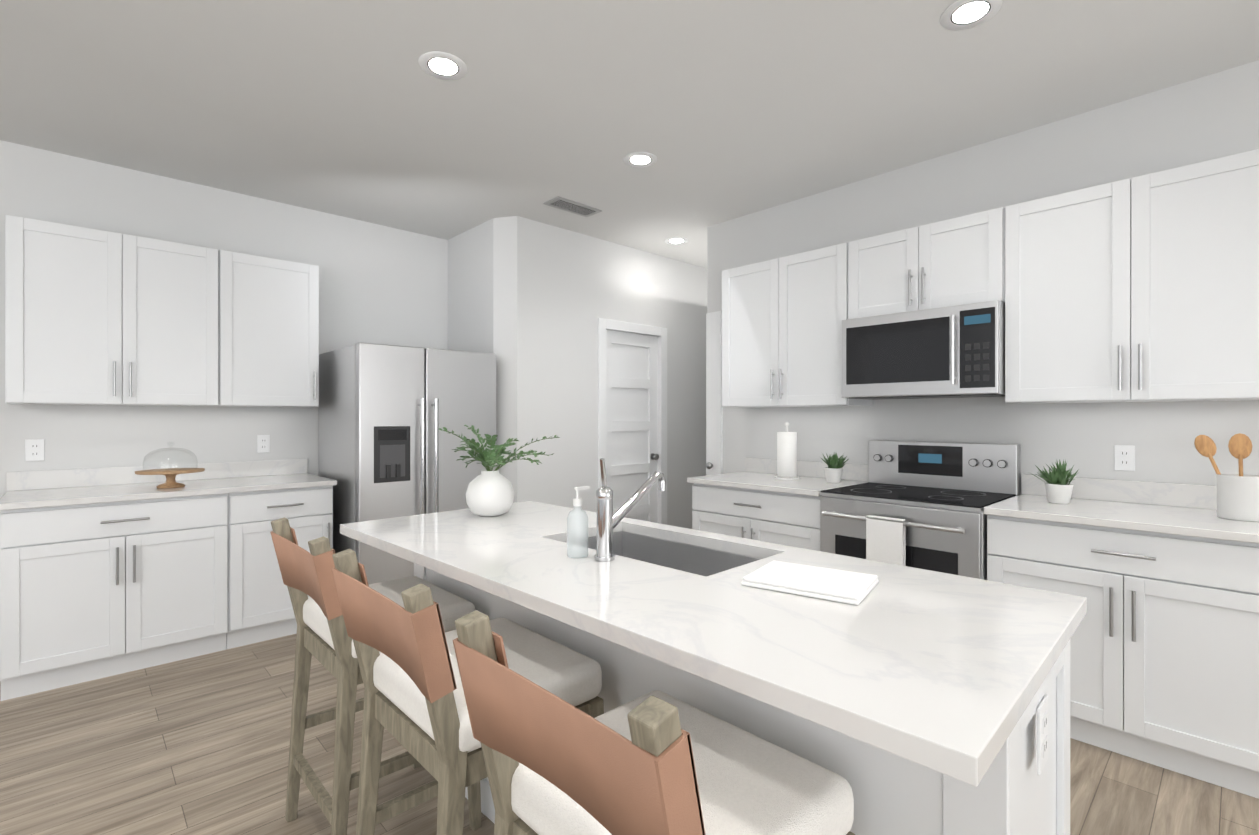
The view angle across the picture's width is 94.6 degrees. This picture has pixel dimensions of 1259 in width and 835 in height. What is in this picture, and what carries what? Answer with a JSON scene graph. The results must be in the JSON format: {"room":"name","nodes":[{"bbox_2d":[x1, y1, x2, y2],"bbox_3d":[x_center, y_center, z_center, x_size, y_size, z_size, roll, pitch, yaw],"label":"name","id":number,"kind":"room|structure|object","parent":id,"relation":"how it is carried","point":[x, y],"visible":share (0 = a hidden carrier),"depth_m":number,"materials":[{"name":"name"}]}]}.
{"room":"kitchen","nodes":[
{"label":"kitchen","id":0,"kind":"room"},
{"bbox_2d":[6,459,307,490],"bbox_3d":[-2.748,0.336,3.534,1.424,0.100,0.020,0,0,-44],"label":"backsplash","id":1,"kind":"structure","parent":0,"relation":"attached to","point":[87,477],"depth_m":3.38,"materials":[{"name":"white stone"}]},
{"bbox_2d":[0,140,447,497],"bbox_3d":[-3.680,-0.075,2.748,6.180,2.750,0.120,0,0,-44],"label":"wall","id":2,"kind":"structure","parent":0,"point":[381,284],"depth_m":3.65,"materials":[{"name":"paint"}]},
{"bbox_2d":[25,439,43,460],"bbox_3d":[-3.194,0.175,3.121,0.072,0.116,0.007,0,0,-44],"label":"electrical outlet","id":3,"kind":"object","parent":2,"relation":"attached to","point":[34,449],"visible":1,"depth_m":3.12,"materials":[{"name":"white plastic"}]},
{"bbox_2d":[5,215,236,406],"bbox_3d":[-2.812,-0.530,3.260,0.925,0.920,0.328,0,0,-44],"label":"upper cabinet","id":4,"kind":"object","parent":2,"relation":"attached to","point":[96,317],"depth_m":3.10,"materials":[{"name":"white wood"}]},
{"bbox_2d":[257,435,269,452],"bbox_3d":[-2.425,0.174,3.851,0.072,0.116,0.007,0,0,-44],"label":"electrical outlet","id":5,"kind":"object","parent":2,"relation":"attached to","point":[263,443],"visible":1,"depth_m":3.85,"materials":[{"name":"white plastic"}]},
{"bbox_2d":[237,253,318,406],"bbox_3d":[-2.351,-0.530,3.699,0.602,0.920,0.328,0,0,-44],"label":"upper cabinet","id":6,"kind":"object","parent":2,"relation":"attached to","point":[278,300],"depth_m":3.63,"materials":[{"name":"white wood"}]},
{"bbox_2d":[448,216,516,502],"bbox_3d":[-1.147,-0.076,4.465,0.100,2.750,0.880,0,0,-44],"label":"wall","id":7,"kind":"structure","parent":0,"point":[482,287],"depth_m":4.23,"materials":[{"name":"paint"}]},
{"bbox_2d":[517,216,706,528],"bbox_3d":[0.284,-0.076,5.907,3.960,2.750,1.000,0,0,-44],"label":"wall","id":8,"kind":"structure","parent":0,"point":[572,287],"depth_m":4.61,"materials":[{"name":"paint"}]},
{"bbox_2d":[598,318,666,524],"bbox_3d":[0.008,0.246,5.014,0.810,2.105,0.154,0,0,-44],"label":"door","id":9,"kind":"structure","parent":8,"relation":"attached to","point":[632,404],"depth_m":5.03,"materials":[{"name":"white wood"}]},
{"bbox_2d":[0,634,1258,834],"bbox_3d":[0.836,1.341,0.942,10.240,0.080,8.960,0,0,-44],"label":"floor","id":10,"kind":"structure","parent":0,"point":[196,746],"depth_m":2.15,"materials":[{"name":"brown wood"}]},
{"bbox_2d":[0,491,247,700],"bbox_3d":[-2.713,0.858,3.156,0.926,0.883,0.618,0,0,-44],"label":"base cabinet","id":11,"kind":"object","parent":10,"relation":"on","point":[108,572],"depth_m":2.89,"materials":[{"name":"white wood"}]},
{"bbox_2d":[0,471,335,510],"bbox_3d":[-2.533,0.401,3.307,1.424,0.030,0.646,0,0,-44],"label":"countertop","id":12,"kind":"structure","parent":11,"relation":"on","point":[111,492],"depth_m":3.11,"materials":[{"name":"white stone"}]},
{"bbox_2d":[135,442,204,487],"bbox_3d":[-2.537,0.258,3.213,0.306,0.253,0.306,0,0,-44],"label":"cake stand","id":13,"kind":"object","parent":12,"relation":"on","point":[170,474],"visible":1,"depth_m":3.19,"materials":[{"name":"brown wood"}]},
{"bbox_2d":[248,487,332,644],"bbox_3d":[-2.252,0.858,3.593,0.603,0.883,0.618,0,0,-44],"label":"base cabinet","id":14,"kind":"object","parent":10,"relation":"on","point":[308,510],"depth_m":3.37,"materials":[{"name":"white wood"}]},
{"bbox_2d":[270,517,480,834],"bbox_3d":[-0.808,0.811,1.849,0.486,0.980,0.474,0,0,-44],"label":"stool","id":15,"kind":"object","parent":10,"relation":"on","point":[324,639],"visible":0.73,"depth_m":1.75,"materials":[{"name":"brown wood"}]},
{"bbox_2d":[319,342,495,583],"bbox_3d":[-1.529,0.424,4.055,0.930,1.750,0.878,0,0,-44],"label":"refrigerator","id":16,"kind":"object","parent":10,"relation":"on","point":[386,444],"visible":0.56,"depth_m":3.69,"materials":[{"name":"silver metal"}]},
{"bbox_2d":[332,549,603,834],"bbox_3d":[-0.385,0.812,1.403,0.486,0.980,0.474,0,0,-44],"label":"stool","id":17,"kind":"object","parent":10,"relation":"on","point":[415,706],"visible":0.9,"depth_m":1.31,"materials":[{"name":"brown wood"}]},
{"bbox_2d":[453,610,854,834],"bbox_3d":[0.046,0.812,0.950,0.486,0.980,0.474,0,0,-44],"label":"stool","id":18,"kind":"object","parent":10,"relation":"on","point":[656,762],"visible":1,"depth_m":0.87,"materials":[{"name":"brown wood"}]},
{"bbox_2d":[414,565,1069,834],"bbox_3d":[0.061,0.861,1.769,1.988,0.879,0.573,0,0,45],"label":"kitchen island","id":19,"kind":"object","parent":10,"relation":"on","point":[892,797],"depth_m":1.10,"materials":[{"name":"white wood"}]},
{"bbox_2d":[340,501,1086,792],"bbox_3d":[-0.033,0.403,1.674,2.040,0.034,0.831,0,0,45],"label":"island countertop","id":20,"kind":"structure","parent":19,"relation":"on","point":[938,673],"depth_m":1.12,"materials":[{"name":"white stone"}]},
{"bbox_2d":[439,425,559,516],"bbox_3d":[-0.475,0.207,2.315,0.414,0.356,0.460,0,0,-44],"label":"vase","id":21,"kind":"object","parent":20,"relation":"on","point":[489,491],"visible":1,"depth_m":2.24,"materials":[{"name":"white ceramic"}]},
{"bbox_2d":[567,486,589,557],"bbox_3d":[-0.141,0.290,1.621,0.070,0.191,0.060,0,0,-44],"label":"soap bottle","id":22,"kind":"object","parent":20,"relation":"on","point":[577,500],"visible":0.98,"depth_m":1.61,"materials":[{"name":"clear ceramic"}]},
{"bbox_2d":[594,458,665,561],"bbox_3d":[0.009,0.247,1.652,0.267,0.276,0.056,0,0,-44],"label":"faucet","id":23,"kind":"object","parent":20,"relation":"on","point":[608,521],"visible":1,"depth_m":1.57,"materials":[{"name":"silver metal"}]},
{"bbox_2d":[741,560,878,604],"bbox_3d":[0.418,0.376,1.345,0.260,0.019,0.200,0,0,34],"label":"folded towel","id":24,"kind":"object","parent":20,"relation":"on","point":[848,587],"visible":1,"depth_m":1.31,"materials":[{"name":"white fabric"}]},
{"bbox_2d":[1037,695,1047,774],"bbox_3d":[0.733,0.561,1.029,0.007,0.116,0.072,0,0,45],"label":"electrical outlet","id":25,"kind":"object","parent":19,"relation":"attached to","point":[1042,733],"visible":1,"depth_m":1.02,"materials":[{"name":"white plastic"}]},
{"bbox_2d":[687,457,868,550],"bbox_3d":[0.912,0.793,3.606,0.654,1.014,0.912,0,0,-44],"label":"base cabinet","id":26,"kind":"object","parent":10,"relation":"on","point":[756,500],"visible":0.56,"depth_m":3.44,"materials":[{"name":"white wood"}]},
{"bbox_2d":[775,422,798,479],"bbox_3d":[0.990,0.207,3.654,0.150,0.356,0.150,0,0,-44],"label":"paper towel holder","id":27,"kind":"object","parent":26,"relation":"on","point":[786,455],"visible":1,"depth_m":3.60,"materials":[{"name":"white paper"}]},
{"bbox_2d":[821,452,848,482],"bbox_3d":[1.223,0.290,3.454,0.200,0.190,0.161,0,0,-44],"label":"plant pot","id":28,"kind":"object","parent":26,"relation":"on","point":[834,468],"visible":1,"depth_m":3.42,"materials":[{"name":"white ceramic"}]},
{"bbox_2d":[819,440,1019,579],"bbox_3d":[1.463,0.717,2.972,0.725,1.165,0.752,0,0,-44],"label":"range oven","id":29,"kind":"object","parent":10,"relation":"on","point":[919,504],"visible":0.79,"depth_m":2.90,"materials":[{"name":"silver metal"}]},
{"bbox_2d":[984,474,1258,798],"bbox_3d":[2.073,0.793,2.385,0.654,1.014,0.925,0,0,-44],"label":"base cabinet","id":30,"kind":"object","parent":10,"relation":"on","point":[1162,578],"visible":0.83,"depth_m":2.15,"materials":[{"name":"white wood"}]},
{"bbox_2d":[1032,459,1078,503],"bbox_3d":[1.925,0.285,2.633,0.179,0.199,0.183,0,0,-44],"label":"plant pot","id":31,"kind":"object","parent":30,"relation":"on","point":[1059,487],"visible":1,"depth_m":2.60,"materials":[{"name":"white ceramic"}]},
{"bbox_2d":[1194,433,1258,521],"bbox_3d":[2.326,0.223,2.218,0.140,0.325,0.244,0,0,-44],"label":"utensil crock","id":32,"kind":"object","parent":30,"relation":"on","point":[1237,496],"visible":1,"depth_m":2.21,"materials":[{"name":"white ceramic"}]},
{"bbox_2d":[0,0,1258,267],"bbox_3d":[0.836,-1.499,0.941,10.240,0.100,8.960,0,0,-44],"label":"ceiling","id":33,"kind":"structure","parent":0,"point":[722,110],"depth_m":2.58,"materials":[{"name":"paint"}]},
{"bbox_2d":[418,51,467,79],"bbox_3d":[-0.768,-1.448,2.396,0.194,0.004,0.194,0,0,-44],"label":"recessed light","id":34,"kind":"object","parent":33,"relation":"in","point":[442,65],"visible":1,"depth_m":2.39,"materials":[{"name":"white plastic"}]},
{"bbox_2d":[543,196,601,216],"bbox_3d":[-0.388,-1.444,3.999,0.380,0.012,0.170,0,0,-44],"label":"ceiling vent","id":35,"kind":"object","parent":33,"relation":"in","point":[561,203],"visible":1,"depth_m":3.98,"materials":[{"name":"grey metal"}]},
{"bbox_2d":[623,152,656,166],"bbox_3d":[0.061,-1.448,3.266,0.194,0.004,0.194,0,0,-44],"label":"recessed light","id":36,"kind":"object","parent":33,"relation":"in","point":[640,159],"visible":1,"depth_m":3.26,"materials":[{"name":"white plastic"}]},
{"bbox_2d":[665,237,687,244],"bbox_3d":[0.386,-1.448,4.768,0.194,0.004,0.194,0,0,-44],"label":"recessed light","id":37,"kind":"object","parent":33,"relation":"in","point":[676,240],"visible":1,"depth_m":4.75,"materials":[{"name":"white plastic"}]},
{"bbox_2d":[940,0,1002,30],"bbox_3d":[1.218,-1.448,2.077,0.194,0.004,0.194,0,0,-44],"label":"recessed light","id":38,"kind":"object","parent":33,"relation":"in","point":[961,15],"visible":1,"depth_m":2.08,"materials":[{"name":"white plastic"}]},
{"bbox_2d":[707,60,1258,494],"bbox_3d":[3.105,-0.075,1.863,0.120,2.750,7.170,0,0,-44],"label":"wall","id":39,"kind":"structure","parent":0,"point":[1209,117],"depth_m":2.93,"materials":[{"name":"paint"}]},
{"bbox_2d":[706,311,722,475],"bbox_3d":[0.617,0.254,4.343,0.070,2.090,0.143,0,0,-44],"label":"door","id":40,"kind":"structure","parent":39,"relation":"attached to","point":[714,436],"depth_m":4.35,"materials":[{"name":"white wood"}]},
{"bbox_2d":[722,243,872,407],"bbox_3d":[1.028,-0.530,3.694,0.364,0.920,0.883,0,0,-44],"label":"upper cabinet","id":41,"kind":"object","parent":39,"relation":"attached to","point":[783,317],"visible":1,"depth_m":3.55,"materials":[{"name":"white wood"}]},
{"bbox_2d":[848,207,1004,318],"bbox_3d":[1.595,-0.768,3.097,0.364,0.445,0.760,0,0,-44],"label":"upper cabinet","id":42,"kind":"object","parent":39,"relation":"attached to","point":[954,261],"visible":0.73,"depth_m":2.95,"materials":[{"name":"white wood"}]},
{"bbox_2d":[842,300,1004,399],"bbox_3d":[1.565,-0.323,3.069,0.447,0.434,0.756,0,0,-44],"label":"microwave","id":43,"kind":"object","parent":42,"relation":"attached to","point":[957,351],"visible":0.98,"depth_m":2.90,"materials":[{"name":"silver metal"}]},
{"bbox_2d":[1114,445,1134,470],"bbox_3d":[2.263,0.185,2.656,0.007,0.116,0.072,0,0,-44],"label":"electrical outlet","id":44,"kind":"object","parent":39,"relation":"attached to","point":[1124,457],"visible":1,"depth_m":2.65,"materials":[{"name":"white plastic"}]},
{"bbox_2d":[1005,149,1258,403],"bbox_3d":[2.170,-0.530,2.493,0.364,0.920,0.903,0,0,-44],"label":"upper cabinet","id":45,"kind":"object","parent":39,"relation":"attached to","point":[1143,288],"visible":1,"depth_m":2.37,"materials":[{"name":"white wood"}]}
]}

